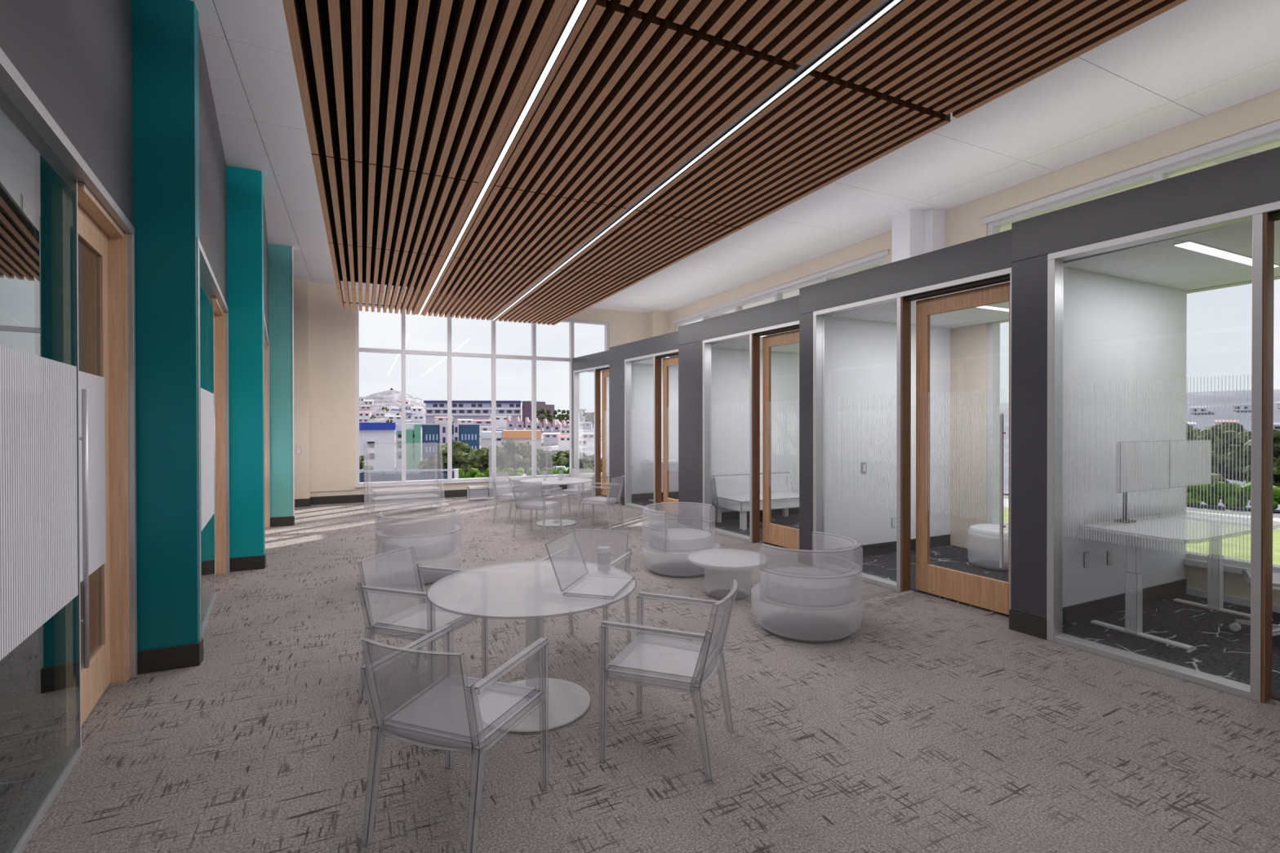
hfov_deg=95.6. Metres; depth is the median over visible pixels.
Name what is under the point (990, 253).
wall
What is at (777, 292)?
window
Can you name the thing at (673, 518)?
tub chair
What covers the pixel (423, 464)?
broadleaf tree
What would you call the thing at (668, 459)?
desk
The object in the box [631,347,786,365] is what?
ceiling
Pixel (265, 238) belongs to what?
wall
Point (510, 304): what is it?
diffuser
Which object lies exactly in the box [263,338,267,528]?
door
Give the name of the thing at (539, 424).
house
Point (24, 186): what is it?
ceiling
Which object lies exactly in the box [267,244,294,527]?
wall
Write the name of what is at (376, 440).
apartment block
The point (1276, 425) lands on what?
house
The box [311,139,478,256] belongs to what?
ceiling panel
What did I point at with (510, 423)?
house
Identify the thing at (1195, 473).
broadleaf tree
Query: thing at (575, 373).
window
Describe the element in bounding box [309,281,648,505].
wall
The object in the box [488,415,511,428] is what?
house
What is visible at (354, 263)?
ceiling panel
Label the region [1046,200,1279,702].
window
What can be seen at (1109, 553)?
wall outlet
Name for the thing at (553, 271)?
diffuser
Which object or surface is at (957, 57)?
ceiling panel
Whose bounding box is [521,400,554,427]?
building
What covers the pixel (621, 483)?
armchair
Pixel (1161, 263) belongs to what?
ceiling
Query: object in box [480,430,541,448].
house
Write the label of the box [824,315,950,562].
wall partition
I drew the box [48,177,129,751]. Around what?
door
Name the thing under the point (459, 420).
house
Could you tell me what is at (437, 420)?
house
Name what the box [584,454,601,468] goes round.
broadleaf tree
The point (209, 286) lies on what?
window
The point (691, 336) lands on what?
wall
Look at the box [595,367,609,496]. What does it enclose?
door
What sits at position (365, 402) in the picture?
house
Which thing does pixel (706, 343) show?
window
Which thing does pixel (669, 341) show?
wall
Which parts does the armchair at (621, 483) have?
seat rail, leg, armrest, seat, armrest, leg, backrest, leg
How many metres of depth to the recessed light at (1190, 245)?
4.41 m
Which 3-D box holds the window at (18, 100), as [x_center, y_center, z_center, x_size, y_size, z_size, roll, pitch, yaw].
[-2.655,0.179,2.608,0.112,3.020,3.013,0,0,-32]
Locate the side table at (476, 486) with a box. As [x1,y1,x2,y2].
[466,485,488,500]
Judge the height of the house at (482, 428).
3.030 m
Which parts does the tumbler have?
lid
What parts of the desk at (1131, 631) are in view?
leg, leg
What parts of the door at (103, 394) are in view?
handle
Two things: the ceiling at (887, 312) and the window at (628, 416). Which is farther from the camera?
the window at (628, 416)
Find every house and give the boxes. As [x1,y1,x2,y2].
[359,396,364,404]
[359,404,371,411]
[359,411,371,417]
[359,417,369,422]
[363,400,373,405]
[373,412,386,417]
[383,415,401,423]
[391,408,401,411]
[398,400,409,404]
[400,413,413,418]
[405,404,413,409]
[409,406,422,414]
[410,414,424,422]
[434,416,453,423]
[456,418,472,423]
[472,419,491,426]
[479,426,497,436]
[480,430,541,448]
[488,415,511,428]
[506,415,514,430]
[515,416,523,430]
[524,417,531,430]
[536,417,542,431]
[542,432,560,444]
[543,418,551,431]
[552,419,560,431]
[557,435,569,451]
[558,428,569,435]
[561,420,569,428]
[579,408,586,419]
[579,422,591,429]
[579,438,587,444]
[580,432,594,437]
[1186,422,1196,428]
[1188,405,1208,413]
[1213,419,1239,425]
[1231,403,1251,410]
[1273,422,1279,430]
[1275,401,1279,408]
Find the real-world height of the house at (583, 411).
3.350 m
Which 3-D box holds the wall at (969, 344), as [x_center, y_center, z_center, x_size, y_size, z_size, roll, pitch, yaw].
[4.276,-0.681,8.318,0.240,4.655,16.520,0,0,-26]
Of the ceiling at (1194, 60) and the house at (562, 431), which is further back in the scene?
the house at (562, 431)
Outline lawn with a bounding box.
[1003,507,1279,564]
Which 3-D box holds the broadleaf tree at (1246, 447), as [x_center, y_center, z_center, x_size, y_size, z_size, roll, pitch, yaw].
[35.903,2.697,31.826,4.795,5.345,4.524,0,0,-26]
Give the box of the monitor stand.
[1114,462,1182,523]
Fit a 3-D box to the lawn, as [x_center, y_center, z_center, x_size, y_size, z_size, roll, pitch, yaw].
[11.403,2.706,8.517,16.095,0.100,26.154,0,0,-26]
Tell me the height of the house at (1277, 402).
3.700 m
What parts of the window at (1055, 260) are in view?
sill rail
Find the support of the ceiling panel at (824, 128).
hanging from the ceiling at (1194, 60)
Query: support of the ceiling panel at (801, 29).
hanging from the ceiling at (1194, 60)
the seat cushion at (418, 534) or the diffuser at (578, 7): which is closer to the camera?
the diffuser at (578, 7)
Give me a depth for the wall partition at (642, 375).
12.82 m
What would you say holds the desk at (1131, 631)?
on the floor
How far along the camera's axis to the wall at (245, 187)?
6.73 m
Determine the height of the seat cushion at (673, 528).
0.140 m
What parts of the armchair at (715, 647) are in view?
leg, seat rail, leg, seat rail, armrest, seat, seat rail, armrest, leg, post, seat rail, backrest, leg, post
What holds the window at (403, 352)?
in the wall at (332, 329)
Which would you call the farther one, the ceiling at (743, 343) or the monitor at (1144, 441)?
the ceiling at (743, 343)
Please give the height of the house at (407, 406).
3.860 m
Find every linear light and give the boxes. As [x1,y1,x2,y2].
[415,0,595,315]
[490,0,902,320]
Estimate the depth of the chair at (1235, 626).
4.67 m
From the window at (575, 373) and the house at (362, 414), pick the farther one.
the house at (362, 414)
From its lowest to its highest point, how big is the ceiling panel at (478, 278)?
0.755 m
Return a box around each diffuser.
[417,295,430,315]
[428,256,450,295]
[448,183,488,256]
[485,0,586,184]
[492,302,515,320]
[514,269,557,302]
[556,208,634,269]
[632,70,809,208]
[807,0,900,71]
[976,306,1008,311]
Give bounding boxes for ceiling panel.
[282,0,566,182]
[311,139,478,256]
[328,232,443,295]
[336,280,423,315]
[422,291,510,320]
[433,251,551,302]
[455,177,626,268]
[493,302,584,324]
[495,0,795,208]
[515,267,642,309]
[560,207,742,279]
[608,0,882,65]
[635,67,950,228]
[814,0,1187,118]
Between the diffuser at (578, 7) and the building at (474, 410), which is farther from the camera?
the building at (474, 410)
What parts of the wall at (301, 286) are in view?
baseboard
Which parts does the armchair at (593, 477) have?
leg, seat, leg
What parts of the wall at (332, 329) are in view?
wall panel, baseboard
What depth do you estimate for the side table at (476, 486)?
12.74 m
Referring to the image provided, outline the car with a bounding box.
[552,466,567,470]
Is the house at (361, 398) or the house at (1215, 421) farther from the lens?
the house at (361, 398)
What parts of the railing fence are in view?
panel, panel, panel, panel, rail, panel, panel, panel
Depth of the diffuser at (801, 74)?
4.41 m
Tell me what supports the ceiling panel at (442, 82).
hanging from the ceiling at (1194, 60)
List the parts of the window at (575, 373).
sill rail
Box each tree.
[359,455,373,474]
[417,459,430,473]
[427,440,482,474]
[470,447,491,472]
[485,440,540,474]
[524,448,556,475]
[536,408,546,422]
[541,408,554,422]
[549,409,563,422]
[549,450,588,471]
[556,408,569,422]
[579,412,591,422]
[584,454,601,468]
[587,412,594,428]
[1186,422,1230,484]
[1186,429,1250,481]
[1204,422,1279,500]
[1241,429,1279,487]
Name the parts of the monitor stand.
arm, arm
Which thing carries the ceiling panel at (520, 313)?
hanging from the ceiling at (1194, 60)
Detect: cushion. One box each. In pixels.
[384,533,453,558]
[466,485,488,489]
[649,528,711,551]
[760,566,851,605]
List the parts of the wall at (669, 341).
baseboard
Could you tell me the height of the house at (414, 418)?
3.520 m
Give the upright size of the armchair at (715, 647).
0.844 m
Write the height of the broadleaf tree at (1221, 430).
5.615 m
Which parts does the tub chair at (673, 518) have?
backrest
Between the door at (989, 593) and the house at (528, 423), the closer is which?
the door at (989, 593)
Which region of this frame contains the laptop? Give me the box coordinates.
[544,530,634,599]
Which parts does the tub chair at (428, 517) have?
backrest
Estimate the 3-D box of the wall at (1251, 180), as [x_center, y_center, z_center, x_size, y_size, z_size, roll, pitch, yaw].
[3.863,0.006,3.474,0.150,3.338,3.071,0,0,-30]
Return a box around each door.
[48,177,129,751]
[213,296,226,574]
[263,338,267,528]
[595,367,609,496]
[654,352,678,515]
[751,324,799,551]
[900,274,1009,614]
[1261,210,1279,703]
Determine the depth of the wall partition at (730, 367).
10.26 m
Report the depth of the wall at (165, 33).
3.98 m
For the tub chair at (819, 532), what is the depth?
4.56 m
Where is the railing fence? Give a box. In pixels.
[359,469,454,482]
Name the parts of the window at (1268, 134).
head trim, sill, head rail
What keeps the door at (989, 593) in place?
in the wall at (990, 253)
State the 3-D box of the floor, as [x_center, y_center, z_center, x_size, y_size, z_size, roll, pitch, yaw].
[-1.417,1.767,5.606,12.670,0.206,16.520,0,0,-26]
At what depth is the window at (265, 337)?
9.45 m
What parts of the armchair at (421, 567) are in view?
post, leg, backrest, armrest, seat rail, seat rail, leg, post, seat, leg, armrest, seat rail, seat rail, leg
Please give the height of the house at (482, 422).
3.140 m
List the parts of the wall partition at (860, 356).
baseboard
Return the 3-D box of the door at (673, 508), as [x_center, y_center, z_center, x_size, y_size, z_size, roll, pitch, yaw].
[0.641,0.157,10.546,0.180,2.965,1.090,0,0,-31]
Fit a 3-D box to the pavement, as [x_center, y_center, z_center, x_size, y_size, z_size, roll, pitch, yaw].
[19.208,2.688,13.250,7.354,0.100,32.498,0,0,-35]
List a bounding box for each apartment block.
[359,422,395,472]
[395,424,421,470]
[421,423,479,460]
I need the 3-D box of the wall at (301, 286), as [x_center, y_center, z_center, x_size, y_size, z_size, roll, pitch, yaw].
[-7.255,-0.684,11.826,0.925,4.655,0.235,0,0,-26]
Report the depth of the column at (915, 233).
8.06 m
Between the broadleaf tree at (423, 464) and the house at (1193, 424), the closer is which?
the broadleaf tree at (423, 464)
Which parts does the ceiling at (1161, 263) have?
panel, panel, panel, panel, panel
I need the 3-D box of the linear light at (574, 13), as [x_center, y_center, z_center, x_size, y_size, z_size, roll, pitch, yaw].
[-1.646,-2.608,5.834,0.137,0.755,13.170,0,0,-26]
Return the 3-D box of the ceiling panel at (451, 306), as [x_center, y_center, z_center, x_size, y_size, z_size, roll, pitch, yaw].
[-3.400,-2.636,11.219,1.334,0.755,1.972,0,0,-26]
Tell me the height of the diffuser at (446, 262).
0.016 m
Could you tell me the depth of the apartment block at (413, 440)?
61.37 m
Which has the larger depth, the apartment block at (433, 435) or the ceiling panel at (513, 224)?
the apartment block at (433, 435)
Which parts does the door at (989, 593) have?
handle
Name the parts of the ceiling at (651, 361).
panel, panel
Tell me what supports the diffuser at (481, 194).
attached to the linear light at (574, 13)
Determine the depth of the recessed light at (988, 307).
6.53 m
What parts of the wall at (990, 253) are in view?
baseboard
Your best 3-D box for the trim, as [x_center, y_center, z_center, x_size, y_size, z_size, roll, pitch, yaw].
[-5.817,-0.675,9.732,0.012,4.655,0.135,0,0,-26]
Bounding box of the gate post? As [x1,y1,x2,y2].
[453,468,458,478]
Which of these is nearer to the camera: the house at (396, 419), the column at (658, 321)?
the column at (658, 321)
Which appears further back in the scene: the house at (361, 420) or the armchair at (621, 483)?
the house at (361, 420)
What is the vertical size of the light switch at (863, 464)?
0.140 m
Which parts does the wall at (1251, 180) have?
baseboard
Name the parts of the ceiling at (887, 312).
panel, panel, panel, panel, panel, panel, panel, panel, panel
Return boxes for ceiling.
[0,125,66,217]
[189,0,1279,312]
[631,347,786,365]
[711,316,884,352]
[827,266,1167,328]
[1063,219,1279,290]
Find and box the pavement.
[1003,492,1279,518]
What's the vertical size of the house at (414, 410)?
3.970 m
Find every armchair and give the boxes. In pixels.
[357,546,488,715]
[360,624,548,852]
[492,471,537,524]
[512,480,561,538]
[533,528,632,670]
[554,468,595,518]
[578,475,624,532]
[599,579,737,783]
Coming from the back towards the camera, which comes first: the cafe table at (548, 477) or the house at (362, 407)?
the house at (362, 407)
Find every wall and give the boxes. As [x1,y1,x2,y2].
[0,0,133,225]
[0,0,203,693]
[198,23,226,303]
[226,165,266,572]
[263,198,268,337]
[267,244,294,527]
[293,278,311,506]
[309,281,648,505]
[572,350,608,490]
[608,330,678,505]
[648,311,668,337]
[668,88,1279,613]
[677,295,799,529]
[798,229,1012,566]
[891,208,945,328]
[1008,146,1279,639]
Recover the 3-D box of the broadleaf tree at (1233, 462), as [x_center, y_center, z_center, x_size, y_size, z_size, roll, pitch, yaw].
[37.783,2.760,38.718,5.126,5.135,3.957,0,0,0]
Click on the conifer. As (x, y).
(555, 470)
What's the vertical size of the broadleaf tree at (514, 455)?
3.041 m
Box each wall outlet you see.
[891,517,895,527]
[1084,551,1089,567]
[1106,550,1112,565]
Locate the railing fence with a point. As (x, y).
(368, 477)
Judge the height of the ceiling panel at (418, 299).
0.755 m
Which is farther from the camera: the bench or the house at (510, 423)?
the house at (510, 423)
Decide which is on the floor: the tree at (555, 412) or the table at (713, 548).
the table at (713, 548)
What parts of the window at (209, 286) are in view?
pane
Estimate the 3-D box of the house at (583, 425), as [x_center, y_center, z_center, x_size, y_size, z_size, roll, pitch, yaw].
[-13.432,0.482,141.222,3.436,3.310,2.809,0,0,-5]
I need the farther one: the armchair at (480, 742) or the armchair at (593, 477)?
the armchair at (593, 477)
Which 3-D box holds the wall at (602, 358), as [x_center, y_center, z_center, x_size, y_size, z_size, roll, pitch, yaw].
[-1.022,-0.045,13.670,0.140,3.338,2.326,0,0,-32]
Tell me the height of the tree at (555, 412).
5.381 m
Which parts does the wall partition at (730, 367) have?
baseboard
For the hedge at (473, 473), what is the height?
0.842 m
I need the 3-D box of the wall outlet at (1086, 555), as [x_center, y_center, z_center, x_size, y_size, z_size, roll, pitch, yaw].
[3.845,1.146,4.994,0.080,0.130,0.010,0,0,-26]
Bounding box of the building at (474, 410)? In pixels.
[423,400,522,426]
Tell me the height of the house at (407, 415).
3.780 m
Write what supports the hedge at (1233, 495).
on the pavement
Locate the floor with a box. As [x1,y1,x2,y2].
[0,488,1279,852]
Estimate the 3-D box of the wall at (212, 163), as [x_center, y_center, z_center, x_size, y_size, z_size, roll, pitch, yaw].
[-3.985,-2.162,5.339,0.120,1.635,2.994,0,0,-32]
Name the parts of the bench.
leg, leg, backrest, seat, leg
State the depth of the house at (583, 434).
109.99 m
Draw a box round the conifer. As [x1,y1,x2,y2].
[552,466,557,475]
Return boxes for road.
[1003,498,1279,528]
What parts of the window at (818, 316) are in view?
sill rail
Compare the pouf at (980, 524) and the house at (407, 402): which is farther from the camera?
the house at (407, 402)
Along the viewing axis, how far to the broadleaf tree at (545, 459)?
43.21 m
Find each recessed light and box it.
[924,297,1008,311]
[1172,240,1279,266]
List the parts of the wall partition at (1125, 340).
baseboard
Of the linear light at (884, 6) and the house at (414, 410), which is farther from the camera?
the house at (414, 410)
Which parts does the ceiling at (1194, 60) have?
panel, panel, panel, panel, panel, panel, panel, panel, panel, panel, panel, panel, panel, panel, panel, panel, panel, panel, panel, panel, panel, panel, panel, panel, panel, panel, panel, panel, panel, panel, panel, panel, panel, panel, panel, panel, panel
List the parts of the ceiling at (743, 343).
panel, panel, panel, panel, panel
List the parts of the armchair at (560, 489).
leg, seat rail, backrest, seat, leg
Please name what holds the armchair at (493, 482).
on the floor
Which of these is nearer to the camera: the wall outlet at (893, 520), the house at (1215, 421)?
the wall outlet at (893, 520)
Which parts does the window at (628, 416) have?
sill rail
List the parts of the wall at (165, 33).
baseboard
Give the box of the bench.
[711,471,799,529]
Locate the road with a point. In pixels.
(1201, 514)
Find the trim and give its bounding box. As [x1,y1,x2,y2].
[291,246,294,524]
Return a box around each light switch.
[296,447,301,453]
[861,462,866,473]
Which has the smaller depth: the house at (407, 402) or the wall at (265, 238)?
the wall at (265, 238)
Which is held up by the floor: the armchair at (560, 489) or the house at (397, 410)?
the armchair at (560, 489)
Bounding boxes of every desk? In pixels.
[643,458,678,502]
[1079,511,1279,650]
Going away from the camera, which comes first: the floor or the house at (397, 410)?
the floor
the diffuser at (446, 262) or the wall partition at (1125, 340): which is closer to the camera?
the wall partition at (1125, 340)
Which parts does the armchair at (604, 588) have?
leg, armrest, seat rail, leg, post, seat rail, seat, seat rail, backrest, leg, seat rail, armrest, leg, post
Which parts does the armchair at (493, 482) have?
leg, backrest, armrest, seat, leg, armrest, leg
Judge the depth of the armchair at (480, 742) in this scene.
2.39 m
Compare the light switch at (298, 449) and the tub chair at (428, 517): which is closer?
the tub chair at (428, 517)
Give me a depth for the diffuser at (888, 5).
3.29 m
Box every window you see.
[0,47,137,852]
[196,236,230,641]
[262,311,270,555]
[355,302,609,487]
[573,364,608,496]
[624,349,678,513]
[672,249,888,497]
[702,320,799,542]
[709,141,1279,318]
[813,266,1011,608]
[980,120,1279,577]
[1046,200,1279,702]
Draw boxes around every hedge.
[453,466,601,478]
[1186,480,1279,510]
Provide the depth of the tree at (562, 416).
148.12 m
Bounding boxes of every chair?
[374,506,461,560]
[642,502,715,552]
[760,531,862,609]
[1229,569,1279,636]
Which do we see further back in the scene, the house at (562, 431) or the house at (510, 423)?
the house at (510, 423)
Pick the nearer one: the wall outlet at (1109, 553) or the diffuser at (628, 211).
the wall outlet at (1109, 553)
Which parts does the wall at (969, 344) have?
baseboard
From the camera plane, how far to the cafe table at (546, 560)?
3.26 m
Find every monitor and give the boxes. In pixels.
[1115,440,1167,493]
[1165,439,1211,488]
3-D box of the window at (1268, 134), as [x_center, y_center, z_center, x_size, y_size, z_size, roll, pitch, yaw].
[6.127,-0.668,4.363,0.225,4.070,7.307,0,0,-26]
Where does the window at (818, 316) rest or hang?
in the wall at (990, 253)
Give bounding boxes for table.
[426,559,636,734]
[519,476,592,527]
[687,548,769,570]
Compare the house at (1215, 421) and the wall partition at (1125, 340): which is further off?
the house at (1215, 421)
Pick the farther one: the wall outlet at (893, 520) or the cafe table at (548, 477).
the cafe table at (548, 477)
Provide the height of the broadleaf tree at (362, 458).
2.580 m
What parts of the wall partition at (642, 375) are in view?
baseboard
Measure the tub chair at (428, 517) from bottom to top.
0.731 m
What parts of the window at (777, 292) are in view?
head trim, head rail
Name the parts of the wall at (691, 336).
baseboard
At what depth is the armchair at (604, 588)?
4.38 m
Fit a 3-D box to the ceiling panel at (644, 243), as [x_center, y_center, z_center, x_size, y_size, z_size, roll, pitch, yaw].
[-0.004,-2.620,7.446,1.338,0.755,2.579,0,0,-26]
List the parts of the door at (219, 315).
handle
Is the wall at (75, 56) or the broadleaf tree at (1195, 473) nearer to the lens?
the wall at (75, 56)
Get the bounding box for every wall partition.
[631,363,678,501]
[711,347,799,521]
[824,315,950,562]
[1062,266,1186,626]
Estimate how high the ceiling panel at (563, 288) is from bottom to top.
0.755 m
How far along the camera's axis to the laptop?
3.38 m
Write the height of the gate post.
1.030 m
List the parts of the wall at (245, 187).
baseboard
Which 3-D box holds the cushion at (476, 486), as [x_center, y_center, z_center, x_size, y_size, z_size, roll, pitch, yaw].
[-3.600,1.351,12.863,0.400,0.038,0.400,0,0,-26]
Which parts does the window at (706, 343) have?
sill rail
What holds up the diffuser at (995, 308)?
attached to the recessed light at (988, 307)
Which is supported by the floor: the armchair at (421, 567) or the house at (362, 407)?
the armchair at (421, 567)
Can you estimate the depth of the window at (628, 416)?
11.95 m
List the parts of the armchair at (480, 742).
post, leg, armrest, seat rail, backrest, seat rail, leg, seat, post, leg, seat rail, armrest, seat rail, leg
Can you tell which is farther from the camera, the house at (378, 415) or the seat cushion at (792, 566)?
the house at (378, 415)
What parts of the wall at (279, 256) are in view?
baseboard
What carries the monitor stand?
on the desk at (1131, 631)
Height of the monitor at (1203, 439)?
0.420 m
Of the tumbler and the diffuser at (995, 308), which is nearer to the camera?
the tumbler
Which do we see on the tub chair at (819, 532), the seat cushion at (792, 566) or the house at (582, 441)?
the seat cushion at (792, 566)
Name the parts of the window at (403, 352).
sill, head rail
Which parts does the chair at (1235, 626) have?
arm, seat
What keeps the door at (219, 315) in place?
attached to the window at (209, 286)
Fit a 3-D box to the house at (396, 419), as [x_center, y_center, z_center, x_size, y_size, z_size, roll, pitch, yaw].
[-72.813,-1.628,171.610,4.892,3.270,3.974,0,0,-30]
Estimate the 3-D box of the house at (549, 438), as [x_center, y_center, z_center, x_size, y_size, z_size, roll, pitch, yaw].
[-14.606,2.476,95.989,2.764,2.980,2.271,0,0,-2]
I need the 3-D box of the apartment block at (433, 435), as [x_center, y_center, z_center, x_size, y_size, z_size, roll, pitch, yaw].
[-21.421,3.556,65.877,6.117,7.800,6.360,0,0,-18]
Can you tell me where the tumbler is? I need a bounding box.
[595,546,610,571]
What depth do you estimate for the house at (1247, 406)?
141.65 m
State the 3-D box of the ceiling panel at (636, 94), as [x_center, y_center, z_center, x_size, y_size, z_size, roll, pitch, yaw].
[-0.184,-2.603,4.498,1.338,0.755,2.581,0,0,-26]
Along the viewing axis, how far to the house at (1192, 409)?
144.83 m
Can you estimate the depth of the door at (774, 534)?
8.18 m
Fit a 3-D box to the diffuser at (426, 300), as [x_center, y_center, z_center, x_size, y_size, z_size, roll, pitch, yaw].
[-4.059,-2.268,10.886,0.036,0.016,1.977,0,0,-26]
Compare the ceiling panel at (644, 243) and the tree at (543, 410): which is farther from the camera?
the tree at (543, 410)

